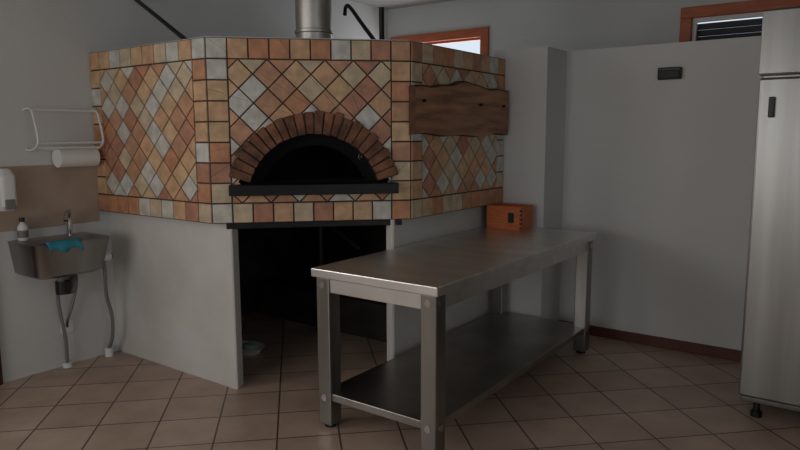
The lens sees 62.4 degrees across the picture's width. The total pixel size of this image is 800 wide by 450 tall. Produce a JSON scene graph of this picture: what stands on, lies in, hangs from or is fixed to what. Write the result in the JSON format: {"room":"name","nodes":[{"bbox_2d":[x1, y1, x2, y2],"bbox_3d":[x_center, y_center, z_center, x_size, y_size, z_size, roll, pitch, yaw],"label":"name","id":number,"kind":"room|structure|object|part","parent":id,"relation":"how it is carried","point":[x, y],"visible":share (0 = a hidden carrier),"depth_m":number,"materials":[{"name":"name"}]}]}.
{"room":"commercial kitchen","nodes":[
{"label":"commercial kitchen","id":0,"kind":"room"},
{"bbox_2d":[0,0,386,382],"bbox_3d":[-2.581,-0.400,3.800,0.150,2.785,8.450,5,10,36],"label":"wall","id":1,"kind":"structure","parent":0,"point":[46,46],"depth_m":4.26,"materials":[{"name":"white paint"}]},
{"bbox_2d":[0,351,2,384],"bbox_3d":[-2.727,-0.027,3.491,0.030,2.130,1.000,5,10,36],"label":"frame","id":2,"kind":"object","parent":1,"relation":"attached to","point":[1,374],"visible":1,"depth_m":4.01,"materials":[{"name":"brown wood"}]},
{"bbox_2d":[0,168,16,210],"bbox_3d":[-2.345,-0.209,3.925,0.113,0.250,0.095,5,10,36],"label":"soap dispenser","id":3,"kind":"object","parent":1,"relation":"attached to","point":[8,197],"visible":1,"depth_m":3.89,"materials":[{"name":"white plastic"}]},
{"bbox_3d":[-2.308,-0.121,3.910,0.022,0.060,0.055,5,10,36],"label":"push lever","id":4,"kind":"part","parent":3,"relation":"part of","materials":[{"name":"grey plastic"}]},
{"bbox_2d":[0,165,99,231],"bbox_3d":[-2.233,-0.183,4.175,0.008,0.390,0.672,5,10,36],"label":"backsplash","id":5,"kind":"structure","parent":1,"relation":"attached to","point":[44,193],"depth_m":4.20,"materials":[{"name":"tile"}]},
{"bbox_2d":[7,209,114,367],"bbox_3d":[-2.063,0.424,4.188,0.362,1.043,0.597,5,10,36],"label":"basin","id":6,"kind":"object","parent":1,"relation":"attached to","point":[32,259],"visible":1,"depth_m":4.08,"materials":[{"name":"metal"}]},
{"bbox_2d":[17,217,28,240],"bbox_3d":[-2.299,0.025,4.020,0.061,0.139,0.061,5,10,36],"label":"soap bottle","id":7,"kind":"object","parent":6,"relation":"on","point":[22,228],"visible":1,"depth_m":4.00,"materials":[{"name":"white plastic"}]},
{"bbox_3d":[-2.098,0.194,4.109,0.361,0.220,0.480,5,10,36],"label":"bowl","id":8,"kind":"part","parent":6,"relation":"part of","materials":[{"name":"metal"}]},
{"bbox_2d":[41,238,83,252],"bbox_3d":[-2.040,0.122,3.963,0.142,0.072,0.219,5,10,36],"label":"cloth","id":9,"kind":"object","parent":6,"relation":"on","point":[64,246],"visible":0.96,"depth_m":3.92,"materials":[{"name":"blue fabric"}]},
{"bbox_2d":[55,279,71,294],"bbox_3d":[-2.117,0.391,4.150,0.090,0.080,0.090,5,10,36],"label":"trap","id":10,"kind":"object","parent":6,"relation":"on","point":[62,286],"depth_m":4.12,"materials":[{"name":"black plastic"}]},
{"bbox_3d":[-2.191,0.667,4.342,0.012,0.080,0.080,5,10,36],"label":"wall valve plate","id":11,"kind":"part","parent":6,"relation":"part of","materials":[{"name":"white plastic"}]},
{"bbox_2d":[63,209,72,234],"bbox_3d":[-2.104,-0.014,4.181,0.158,0.173,0.119,5,10,36],"label":"faucet","id":12,"kind":"object","parent":6,"relation":"on","point":[67,214],"depth_m":4.24,"materials":[{"name":"silver metal"}]},
{"bbox_2d":[22,107,103,167],"bbox_3d":[-2.108,-0.549,4.156,0.171,0.370,0.424,5,10,36],"label":"paper towel holder","id":13,"kind":"object","parent":1,"relation":"attached to","point":[81,156],"visible":1,"depth_m":4.16,"materials":[{"name":"white metal"}]},
{"bbox_2d":[0,312,799,449],"bbox_3d":[-0.145,1.259,2.245,6.157,0.100,8.450,5,10,36],"label":"floor","id":14,"kind":"structure","parent":0,"point":[617,394],"depth_m":3.66,"materials":[{"name":"tile"}]},
{"bbox_2d":[242,341,264,354],"bbox_3d":[-1.045,0.855,4.601,0.246,0.070,0.176,5,10,36],"label":"dish","id":15,"kind":"object","parent":14,"relation":"on","point":[248,347],"visible":0.84,"depth_m":4.56,"materials":[{"name":"grey ceramic"}]},
{"bbox_2d":[89,0,505,388],"bbox_3d":[-0.636,-0.356,4.657,2.009,2.453,2.014,5,10,36],"label":"oven","id":16,"kind":"object","parent":14,"relation":"on","point":[197,249],"visible":0.93,"depth_m":4.00,"materials":[{"name":"tile"}]},
{"bbox_3d":[-1.538,-1.320,4.199,0.027,0.413,0.974,-6,10,-37],"label":"support rod","id":17,"kind":"part","parent":16,"relation":"part of","materials":[{"name":"black metal"}]},
{"bbox_2d":[228,181,398,195],"bbox_3d":[-0.495,-0.214,3.840,0.960,0.060,0.190,-1,8,-9],"label":"shelf","id":18,"kind":"object","parent":16,"relation":"attached to","point":[255,188],"depth_m":3.77,"materials":[{"name":"black metal"}]},
{"bbox_2d":[295,0,332,37],"bbox_3d":[-0.552,-1.494,4.189,0.270,0.737,0.270,5,10,36],"label":"flue pipe","id":19,"kind":"object","parent":16,"relation":"on","point":[313,18],"visible":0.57,"depth_m":4.12,"materials":[{"name":"metal"}]},
{"bbox_3d":[-0.261,-1.289,4.219,0.030,0.335,0.647,-3,8,-21],"label":"support rod","id":20,"kind":"part","parent":16,"relation":"part of","materials":[{"name":"black metal"}]},
{"bbox_3d":[-0.112,-1.214,4.030,0.031,0.222,0.031,5,10,36],"label":"support rod","id":21,"kind":"part","parent":16,"relation":"part of","materials":[{"name":"black metal"}]},
{"bbox_2d":[409,81,508,136],"bbox_3d":[0.425,-0.754,4.299,0.064,0.361,1.180,5,10,36],"label":"wooden plank","id":22,"kind":"object","parent":16,"relation":"attached to","point":[457,108],"visible":1,"depth_m":4.20,"materials":[{"name":"brown wood"}]},
{"bbox_2d":[311,227,596,449],"bbox_3d":[0.445,0.549,3.958,0.757,0.840,2.000,5,10,36],"label":"work table","id":23,"kind":"object","parent":14,"relation":"on","point":[426,387],"visible":0.99,"depth_m":3.47,"materials":[{"name":"silver metal"}]},
{"bbox_3d":[-0.364,0.642,3.392,0.085,0.775,0.085,5,10,36],"label":"leg","id":24,"kind":"part","parent":23,"relation":"part of","materials":[{"name":"metal"}]},
{"bbox_3d":[0.151,0.691,3.022,0.085,0.775,0.085,5,10,36],"label":"leg","id":25,"kind":"part","parent":23,"relation":"part of","materials":[{"name":"metal"}]},
{"bbox_3d":[0.740,0.433,4.899,0.085,0.775,0.085,5,10,36],"label":"leg","id":26,"kind":"part","parent":23,"relation":"part of","materials":[{"name":"metal"}]},
{"bbox_2d":[486,203,532,230],"bbox_3d":[0.783,-0.061,4.712,0.271,0.165,0.192,5,10,36],"label":"wooden box","id":27,"kind":"object","parent":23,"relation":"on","point":[508,216],"visible":1,"depth_m":4.64,"materials":[{"name":"brown wood"}]},
{"bbox_3d":[1.254,0.482,4.528,0.085,0.775,0.085,5,10,36],"label":"leg","id":28,"kind":"part","parent":23,"relation":"part of","materials":[{"name":"metal"}]},
{"bbox_2d":[495,46,566,320],"bbox_3d":[0.964,-0.230,4.975,0.411,2.106,0.346,5,10,36],"label":"wall pillar","id":29,"kind":"structure","parent":14,"relation":"on","point":[535,78],"depth_m":4.78,"materials":[{"name":"white paint"}]},
{"bbox_2d":[738,6,799,417],"bbox_3d":[2.322,-0.030,3.495,0.730,2.100,0.901,5,10,36],"label":"refrigerator","id":30,"kind":"object","parent":14,"relation":"on","point":[769,375],"visible":1,"depth_m":3.30,"materials":[{"name":"metal"}]},
{"bbox_3d":[2.099,0.942,3.313,0.700,0.025,0.030,5,10,36],"label":"kick panel","id":31,"kind":"part","parent":30,"relation":"part of","materials":[{"name":"metal"}]},
{"bbox_3d":[1.824,-0.579,3.241,0.025,0.100,0.030,5,10,36],"label":"handle","id":32,"kind":"part","parent":30,"relation":"part of","materials":[{"name":"black plastic"}]},
{"bbox_3d":[2.084,-0.869,3.053,0.730,0.315,0.062,5,10,36],"label":"panel","id":33,"kind":"part","parent":30,"relation":"part of","materials":[{"name":"metal"}]},
{"bbox_2d":[349,0,453,9],"bbox_3d":[-0.155,-1.600,1.856,6.157,0.100,8.450,5,10,36],"label":"ceiling","id":34,"kind":"structure","parent":0,"point":[387,4],"depth_m":6.46,"materials":[{"name":"paint"}]},
{"bbox_2d":[387,0,748,56],"bbox_3d":[2.287,-0.632,5.378,5.857,2.785,0.150,5,10,36],"label":"wall","id":35,"kind":"structure","parent":0,"point":[566,25],"depth_m":5.80,"materials":[{"name":"white paint"}]},
{"bbox_2d":[390,27,489,55],"bbox_3d":[0.396,-1.430,6.596,1.140,0.950,0.120,5,10,36],"label":"frame","id":36,"kind":"object","parent":35,"relation":"attached to","point":[483,32],"visible":0.13,"depth_m":6.36,"materials":[{"name":"brown wood"}]},
{"bbox_2d":[426,37,479,44],"bbox_3d":[0.396,-1.430,6.596,0.970,0.780,0.040,5,10,36],"label":"window","id":37,"kind":"structure","parent":35,"relation":"in","point":[470,39],"depth_m":6.43,"materials":[{"name":"wood"}]},
{"bbox_2d":[692,12,762,40],"bbox_3d":[2.865,-1.186,4.822,1.390,0.760,0.040,5,10,36],"label":"window","id":38,"kind":"structure","parent":35,"relation":"in","point":[696,21],"depth_m":5.05,"materials":[{"name":"white plastic"}]},
{"bbox_2d":[697,18,761,40],"bbox_3d":[2.893,-1.187,4.861,1.390,0.699,0.015,5,10,36],"label":"shutter slats","id":39,"kind":"object","parent":35,"relation":"attached to","point":[720,29],"visible":0.02,"depth_m":5.07,"materials":[{"name":"grey metal"}]},
{"bbox_2d":[679,0,799,41],"bbox_3d":[2.865,-1.186,4.822,1.560,0.930,0.120,5,10,36],"label":"frame","id":40,"kind":"object","parent":35,"relation":"attached to","point":[688,14],"visible":0.41,"depth_m":4.99,"materials":[{"name":"brown wood"}]},
{"bbox_2d":[559,36,763,349],"bbox_3d":[1.753,-0.194,4.692,5.857,2.106,0.120,5,10,36],"label":"wall","id":41,"kind":"structure","parent":0,"point":[661,171],"depth_m":4.56,"materials":[{"name":"white paint"}]},
{"bbox_2d":[558,320,740,361],"bbox_3d":[2.562,0.927,3.965,3.529,0.075,0.346,5,10,36],"label":"baseboard","id":42,"kind":"structure","parent":41,"relation":"attached to","point":[684,346],"depth_m":4.65,"materials":[{"name":"tile"}]},
{"bbox_2d":[657,67,681,79],"bbox_3d":[1.811,-1.019,4.435,0.150,0.080,0.042,5,10,36],"label":"box","id":43,"kind":"object","parent":41,"relation":"attached to","point":[666,73],"depth_m":4.42,"materials":[{"name":"black plastic"}]}
]}

